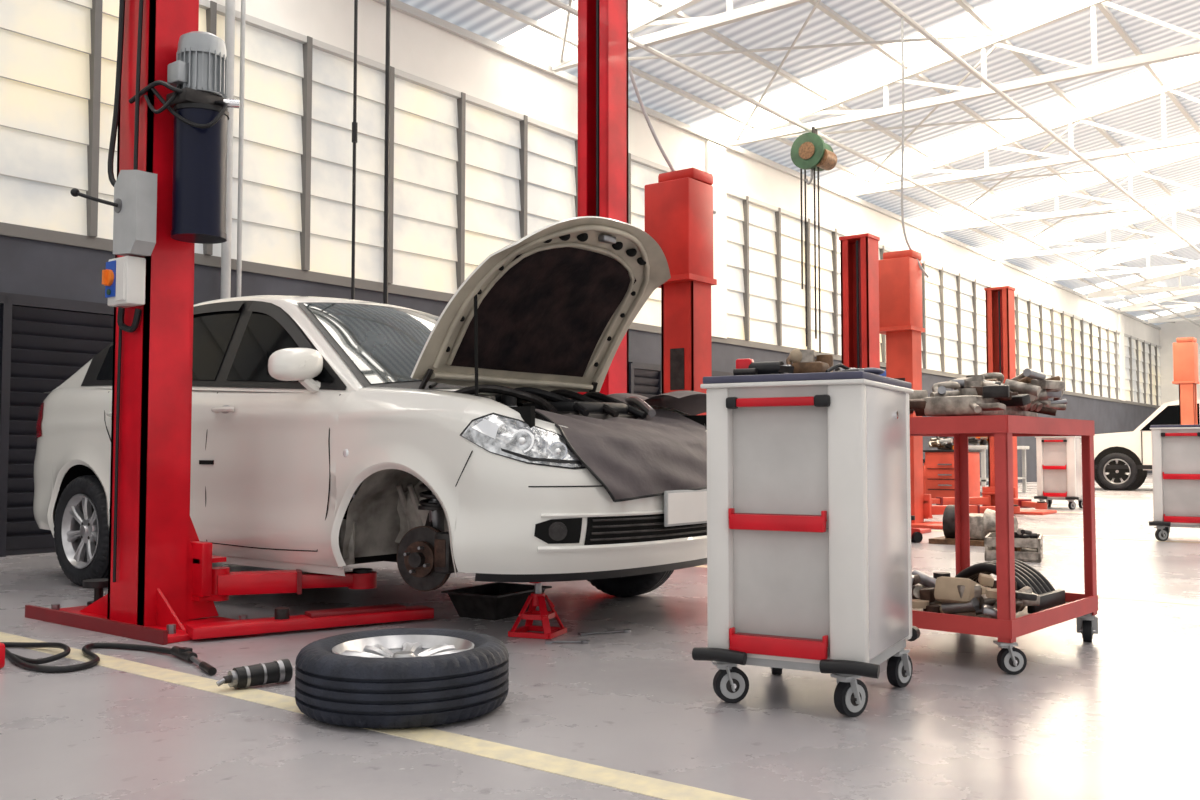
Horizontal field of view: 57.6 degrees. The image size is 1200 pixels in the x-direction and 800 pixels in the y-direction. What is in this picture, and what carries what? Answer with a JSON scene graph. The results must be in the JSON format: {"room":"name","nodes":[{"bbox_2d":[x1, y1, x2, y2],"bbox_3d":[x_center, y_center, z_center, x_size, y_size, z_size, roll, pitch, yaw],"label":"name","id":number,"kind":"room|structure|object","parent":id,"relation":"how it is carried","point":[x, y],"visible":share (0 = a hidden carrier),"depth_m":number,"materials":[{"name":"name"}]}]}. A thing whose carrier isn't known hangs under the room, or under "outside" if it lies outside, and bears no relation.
{"room":"auto repair garage","nodes":[
{"label":"auto repair garage","id":0,"kind":"room"},
{"bbox_2d":[0,0,1159,497],"bbox_3d":[4.416,-0.975,19.446,0.250,5.300,52.000,-2,-3,38],"label":"wall","id":1,"kind":"structure","parent":0,"point":[419,48],"depth_m":12.63,"materials":[{"name":"paint"}]},
{"bbox_2d":[0,292,113,556],"bbox_3d":[-4.632,0.156,7.476,0.095,1.900,5.160,-2,-3,38],"label":"door","id":2,"kind":"structure","parent":1,"relation":"in","point":[44,341],"depth_m":8.02,"materials":[{"name":"grey metal"}]},
{"bbox_2d":[0,0,676,326],"bbox_3d":[-3.395,-2.317,9.326,0.190,2.182,15.850,-2,-3,38],"label":"window","id":3,"kind":"structure","parent":1,"relation":"in","point":[470,177],"depth_m":10.22,"materials":[{"name":"grey glass"}]},
{"bbox_2d":[0,0,1160,407],"bbox_3d":[4.539,-2.143,19.405,0.058,2.970,52.000,-2,-3,38],"label":"trim","id":4,"kind":"structure","parent":1,"relation":"attached to","point":[715,147],"depth_m":15.60,"materials":[{"name":"grey metal"}]},
{"bbox_2d":[629,362,733,397],"bbox_3d":[1.391,0.524,15.198,0.095,1.900,3.360,-2,-3,38],"label":"door","id":5,"kind":"structure","parent":1,"relation":"in","point":[645,379],"depth_m":14.20,"materials":[{"name":"grey metal"}]},
{"bbox_2d":[726,189,995,374],"bbox_3d":[5.486,-1.774,20.712,0.190,2.182,12.050,-2,-3,38],"label":"window","id":6,"kind":"structure","parent":1,"relation":"in","point":[766,298],"depth_m":17.94,"materials":[{"name":"grey glass"}]},
{"bbox_2d":[1014,293,1119,398],"bbox_3d":[13.060,-1.311,30.424,0.190,2.182,11.600,-2,-3,38],"label":"window","id":7,"kind":"structure","parent":1,"relation":"in","point":[1083,353],"depth_m":30.27,"materials":[{"name":"grey glass"}]},
{"bbox_2d":[1118,333,1160,405],"bbox_3d":[18.699,-0.967,37.653,0.190,2.182,5.750,-2,-3,38],"label":"window","id":8,"kind":"structure","parent":1,"relation":"in","point":[1142,362],"depth_m":37.51,"materials":[{"name":"grey glass"}]},
{"bbox_2d":[0,473,1199,799],"bbox_3d":[13.232,1.444,12.455,22.500,0.202,52.000,-2,-3,38],"label":"floor","id":9,"kind":"structure","parent":0,"point":[1115,715],"depth_m":3.14,"materials":[{"name":"concrete"}]},
{"bbox_2d":[0,643,4,668],"bbox_3d":[-2.150,0.872,3.793,0.160,0.120,0.100,-2,-3,38],"label":"tin","id":10,"kind":"object","parent":9,"relation":"on","point":[2,646],"visible":1,"depth_m":3.77,"materials":[{"name":"red metal"}]},
{"bbox_2d":[0,642,216,675],"bbox_3d":[-2.271,0.932,4.284,2.306,0.046,0.476,-2,-3,38],"label":"air hose","id":11,"kind":"object","parent":9,"relation":"on","point":[185,653],"visible":0.99,"depth_m":3.90,"materials":[{"name":"black plastic"}]},
{"bbox_2d":[220,0,245,298],"bbox_3d":[-3.124,-1.410,9.280,0.080,5.200,0.200,-2,-3,38],"label":"conduit","id":12,"kind":"object","parent":9,"relation":"on","point":[229,4],"visible":0.37,"depth_m":9.29,"materials":[{"name":"white metal"}]},
{"bbox_2d":[216,659,292,688],"bbox_3d":[-1.106,0.878,3.484,0.239,0.075,0.074,2,-4,-39],"label":"air ratchet","id":13,"kind":"object","parent":9,"relation":"on","point":[277,671],"visible":1,"depth_m":3.47,"materials":[{"name":"black plastic"}]},
{"bbox_2d":[25,0,628,644],"bbox_3d":[-1.124,-1.310,6.109,2.034,4.700,3.753,-2,-3,38],"label":"lift","id":14,"kind":"object","parent":9,"relation":"on","point":[171,115],"visible":0.85,"depth_m":4.65,"materials":[{"name":"red metal"}]},
{"bbox_2d":[33,216,706,596],"bbox_3d":[-1.388,0.143,5.987,4.532,1.784,2.038,-2,-3,38],"label":"car","id":15,"kind":"object","parent":9,"relation":"on","point":[463,439],"visible":0.88,"depth_m":4.88,"materials":[{"name":"white paint"}]},
{"bbox_2d":[411,216,670,395],"bbox_3d":[-0.182,-0.387,5.072,0.695,0.811,1.320,-2,-3,38],"label":"hood","id":16,"kind":"object","parent":15,"relation":"attached to","point":[548,312],"depth_m":5.04,"materials":[{"name":"white paint"}]},
{"bbox_2d":[295,628,508,728],"bbox_3d":[-0.578,0.807,3.210,0.616,0.190,0.616,-2,-3,38],"label":"wheel","id":17,"kind":"object","parent":9,"relation":"on","point":[393,678],"visible":1,"depth_m":2.98,"materials":[{"name":"rubber"}]},
{"bbox_2d":[441,582,551,619],"bbox_3d":[-0.475,0.932,5.047,0.320,0.118,0.420,-2,-3,32],"label":"pan","id":18,"kind":"object","parent":9,"relation":"on","point":[496,600],"visible":0.94,"depth_m":4.94,"materials":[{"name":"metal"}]},
{"bbox_2d":[508,582,566,638],"bbox_3d":[-0.251,0.845,4.498,0.195,0.237,0.221,-1,-3,21],"label":"jack stand","id":19,"kind":"object","parent":9,"relation":"on","point":[537,598],"visible":0.8,"depth_m":4.46,"materials":[{"name":"red metal"}]},
{"bbox_2d":[545,640,588,643],"bbox_3d":[-0.128,0.949,4.283,0.173,0.010,0.034,0,-3,-1],"label":"wrench","id":20,"kind":"object","parent":9,"relation":"on","point":[546,641],"visible":1,"depth_m":4.28,"materials":[{"name":"grey metal"}]},
{"bbox_2d":[578,629,630,635],"bbox_3d":[0.022,0.960,4.509,0.233,0.010,0.034,1,-3,-23],"label":"wrench","id":21,"kind":"object","parent":9,"relation":"on","point":[623,630],"visible":1,"depth_m":4.50,"materials":[{"name":"grey metal"}]},
{"bbox_2d":[628,60,930,533],"bbox_3d":[1.497,-1.410,9.281,1.780,5.201,3.600,-2,-3,38],"label":"lift","id":22,"kind":"object","parent":9,"relation":"on","point":[679,211],"visible":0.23,"depth_m":7.96,"materials":[{"name":"red metal"}]},
{"bbox_2d":[692,371,919,716],"bbox_3d":[0.662,0.424,3.399,0.554,0.977,0.634,-1,-3,28],"label":"tool cart","id":23,"kind":"object","parent":9,"relation":"on","point":[809,561],"visible":1,"depth_m":3.19,"materials":[{"name":"white metal"}]},
{"bbox_2d":[733,358,793,375],"bbox_3d":[0.508,-0.100,3.340,0.196,0.056,0.148,-2,-3,29],"label":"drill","id":24,"kind":"object","parent":23,"relation":"on","point":[747,366],"visible":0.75,"depth_m":3.31,"materials":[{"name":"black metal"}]},
{"bbox_2d":[786,349,856,372],"bbox_3d":[0.681,-0.115,3.397,0.208,0.085,0.140,2,-3,-33],"label":"carburetor","id":25,"kind":"object","parent":23,"relation":"on","point":[804,361],"visible":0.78,"depth_m":3.35,"materials":[{"name":"metal"}]},
{"bbox_2d":[825,364,885,376],"bbox_3d":[0.785,-0.090,3.307,0.150,0.036,0.247,-2,-3,38],"label":"tools","id":26,"kind":"object","parent":23,"relation":"on","point":[878,371],"visible":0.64,"depth_m":3.26,"materials":[{"name":"metal"}]},
{"bbox_2d":[911,515,922,542],"bbox_3d":[2.221,0.791,9.016,0.914,0.779,0.288,1,-3,-23],"label":"jack","id":27,"kind":"object","parent":9,"relation":"on","point":[916,536],"visible":0.12,"depth_m":9.03,"materials":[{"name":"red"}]},
{"bbox_2d":[923,459,925,493],"bbox_3d":[5.268,1.257,17.282,0.228,0.635,0.454,2,-4,-41],"label":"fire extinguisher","id":28,"kind":"object","parent":9,"relation":"on","point":[924,480],"visible":0.12,"depth_m":17.32,"materials":[{"name":"red metal"}]},
{"bbox_2d":[923,437,980,498],"bbox_3d":[5.197,0.993,16.080,0.640,1.048,0.663,-2,-3,38],"label":"tool chest","id":29,"kind":"object","parent":9,"relation":"on","point":[939,464],"visible":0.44,"depth_m":15.92,"materials":[{"name":"red metal"}]},
{"bbox_2d":[879,17,1056,528],"bbox_3d":[4.004,-1.256,12.496,1.780,5.200,3.680,-2,-3,38],"label":"lift","id":30,"kind":"object","parent":9,"relation":"on","point":[900,272],"visible":0.54,"depth_m":11.14,"materials":[{"name":"red metal"}]},
{"bbox_2d":[929,505,1017,546],"bbox_3d":[3.093,1.023,8.960,0.620,0.310,0.500,-2,-3,38],"label":"gearbox","id":31,"kind":"object","parent":9,"relation":"on","point":[981,525],"visible":0.45,"depth_m":8.83,"materials":[{"name":"metal"}]},
{"bbox_2d":[968,446,1028,491],"bbox_3d":[7.001,1.255,19.607,0.700,0.860,2.400,-2,-3,38],"label":"workbench","id":32,"kind":"object","parent":9,"relation":"on","point":[983,479],"visible":0.43,"depth_m":18.64,"materials":[{"name":"white metal"}]},
{"bbox_2d":[968,437,987,445],"bbox_3d":[6.997,0.679,19.653,0.664,0.293,1.947,-2,-3,38],"label":"engine part","id":33,"kind":"object","parent":32,"relation":"on","point":[983,440],"depth_m":19.19,"materials":[{"name":"grey metal"}]},
{"bbox_2d":[910,415,1097,674],"bbox_3d":[1.476,0.513,4.189,0.600,0.875,0.930,-2,-4,42],"label":"trolley","id":34,"kind":"object","parent":9,"relation":"on","point":[1009,624],"visible":0.67,"depth_m":3.85,"materials":[{"name":"red metal"}]},
{"bbox_2d":[912,570,1039,618],"bbox_3d":[1.330,0.708,3.990,0.508,0.144,0.425,-2,-3,38],"label":"engine parts","id":35,"kind":"object","parent":34,"relation":"on","point":[939,593],"visible":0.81,"depth_m":3.88,"materials":[{"name":"metal"}]},
{"bbox_2d":[909,368,1066,416],"bbox_3d":[1.444,-0.027,4.197,0.528,0.194,0.870,-2,-3,38],"label":"engine parts","id":36,"kind":"object","parent":34,"relation":"on","point":[1028,393],"visible":0.99,"depth_m":4.08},
{"bbox_2d":[955,559,1064,613],"bbox_3d":[1.566,0.708,4.238,0.319,0.169,0.430,2,-4,-39],"label":"intake manifold","id":37,"kind":"object","parent":34,"relation":"on","point":[1025,574],"visible":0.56,"depth_m":4.14,"materials":[{"name":"black plastic"}]},
{"bbox_2d":[984,529,1042,562],"bbox_3d":[2.922,1.008,7.699,0.360,0.220,0.504,-1,-3,24],"label":"crate","id":38,"kind":"object","parent":9,"relation":"on","point":[1028,547],"visible":0.57,"depth_m":7.52,"materials":[{"name":"metal"}]},
{"bbox_2d":[1034,436,1082,508],"bbox_3d":[6.162,0.956,14.558,0.563,0.977,0.657,-2,-3,38],"label":"tool cart","id":39,"kind":"object","parent":9,"relation":"on","point":[1059,458],"visible":0.84,"depth_m":14.37,"materials":[{"name":"white metal"}]},
{"bbox_2d":[1094,399,1199,490],"bbox_3d":[11.918,0.913,21.030,5.170,1.800,1.880,-2,-3,38],"label":"pickup truck","id":40,"kind":"object","parent":9,"relation":"on","point":[1122,460],"visible":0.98,"depth_m":21.17,"materials":[{"name":"white paint"}]},
{"bbox_2d":[1149,425,1199,540],"bbox_3d":[5.007,0.705,9.306,0.554,0.977,0.633,-2,-3,31],"label":"tool cart","id":41,"kind":"object","parent":9,"relation":"on","point":[1175,448],"visible":1,"depth_m":9.13,"materials":[{"name":"white metal"}]},
{"bbox_2d":[1172,337,1199,424],"bbox_3d":[11.879,0.240,18.675,3.800,2.800,1.780,-2,-3,38],"label":"lift","id":42,"kind":"object","parent":9,"relation":"on","point":[1185,350],"visible":0.71,"depth_m":19.52,"materials":[{"name":"orange metal"}]},
{"bbox_2d":[399,0,1199,324],"bbox_3d":[14.123,-4.926,13.904,22.500,1.890,50.900,-2,-3,38],"label":"ceiling","id":43,"kind":"structure","parent":0,"point":[1069,38],"depth_m":15.03,"materials":[{"name":"white metal"}]},
{"bbox_2d":[497,0,1199,319],"bbox_3d":[15.352,-4.851,15.480,22.500,1.890,49.100,-2,-3,38],"label":"skylight panel","id":44,"kind":"object","parent":43,"relation":"attached to","point":[532,42],"visible":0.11,"depth_m":16.05,"materials":[{"name":"white"}]},
{"bbox_2d":[476,0,1199,326],"bbox_3d":[13.688,-4.763,13.664,20.760,1.936,50.000,-2,-3,38],"label":"roof","id":45,"kind":"structure","parent":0,"point":[964,4],"depth_m":14.98,"materials":[{"name":"white metal"}]},
{"bbox_2d":[351,0,357,299],"bbox_3d":[-1.864,-2.033,8.290,0.044,4.050,0.042,-2,-3,38],"label":"power cable","id":46,"kind":"object","parent":45,"relation":"hanging from","point":[354,123],"visible":0.82,"depth_m":8.27,"materials":[{"name":"black plastic"}]},
{"bbox_2d":[383,0,390,303],"bbox_3d":[-1.668,-1.970,8.540,0.060,4.150,0.057,-2,-3,38],"label":"hanging air line","id":47,"kind":"object","parent":45,"relation":"hanging from","point":[388,2],"visible":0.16,"depth_m":8.53,"materials":[{"name":"black plastic"}]},
{"bbox_2d":[791,127,836,352],"bbox_3d":[2.979,-2.215,15.060,0.540,3.160,0.430,-2,-3,38],"label":"chain hoist","id":48,"kind":"object","parent":45,"relation":"hanging from","point":[809,150],"visible":1,"depth_m":14.98,"materials":[{"name":"metal"}]},
{"bbox_2d":[560,0,1187,277],"bbox_3d":[5.995,-4.026,17.915,3.926,0.681,24.025,-2,-3,38],"label":"rod","id":49,"kind":"object","parent":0,"point":[791,47],"depth_m":16.21,"materials":[{"name":"white metal"}]},
{"bbox_2d":[551,0,1199,323],"bbox_3d":[15.396,-4.707,15.692,21.719,1.937,40.090,-2,-3,38],"label":"roof truss","id":50,"kind":"object","parent":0,"point":[768,130],"depth_m":16.18,"materials":[{"name":"white metal"}]},
{"bbox_2d":[1156,316,1199,404],"bbox_3d":[29.302,-1.368,33.241,22.500,7.400,0.300,-2,-3,38],"label":"wall","id":51,"kind":"structure","parent":0,"point":[1169,332],"depth_m":39.71,"materials":[{"name":"white paint"}]}
]}

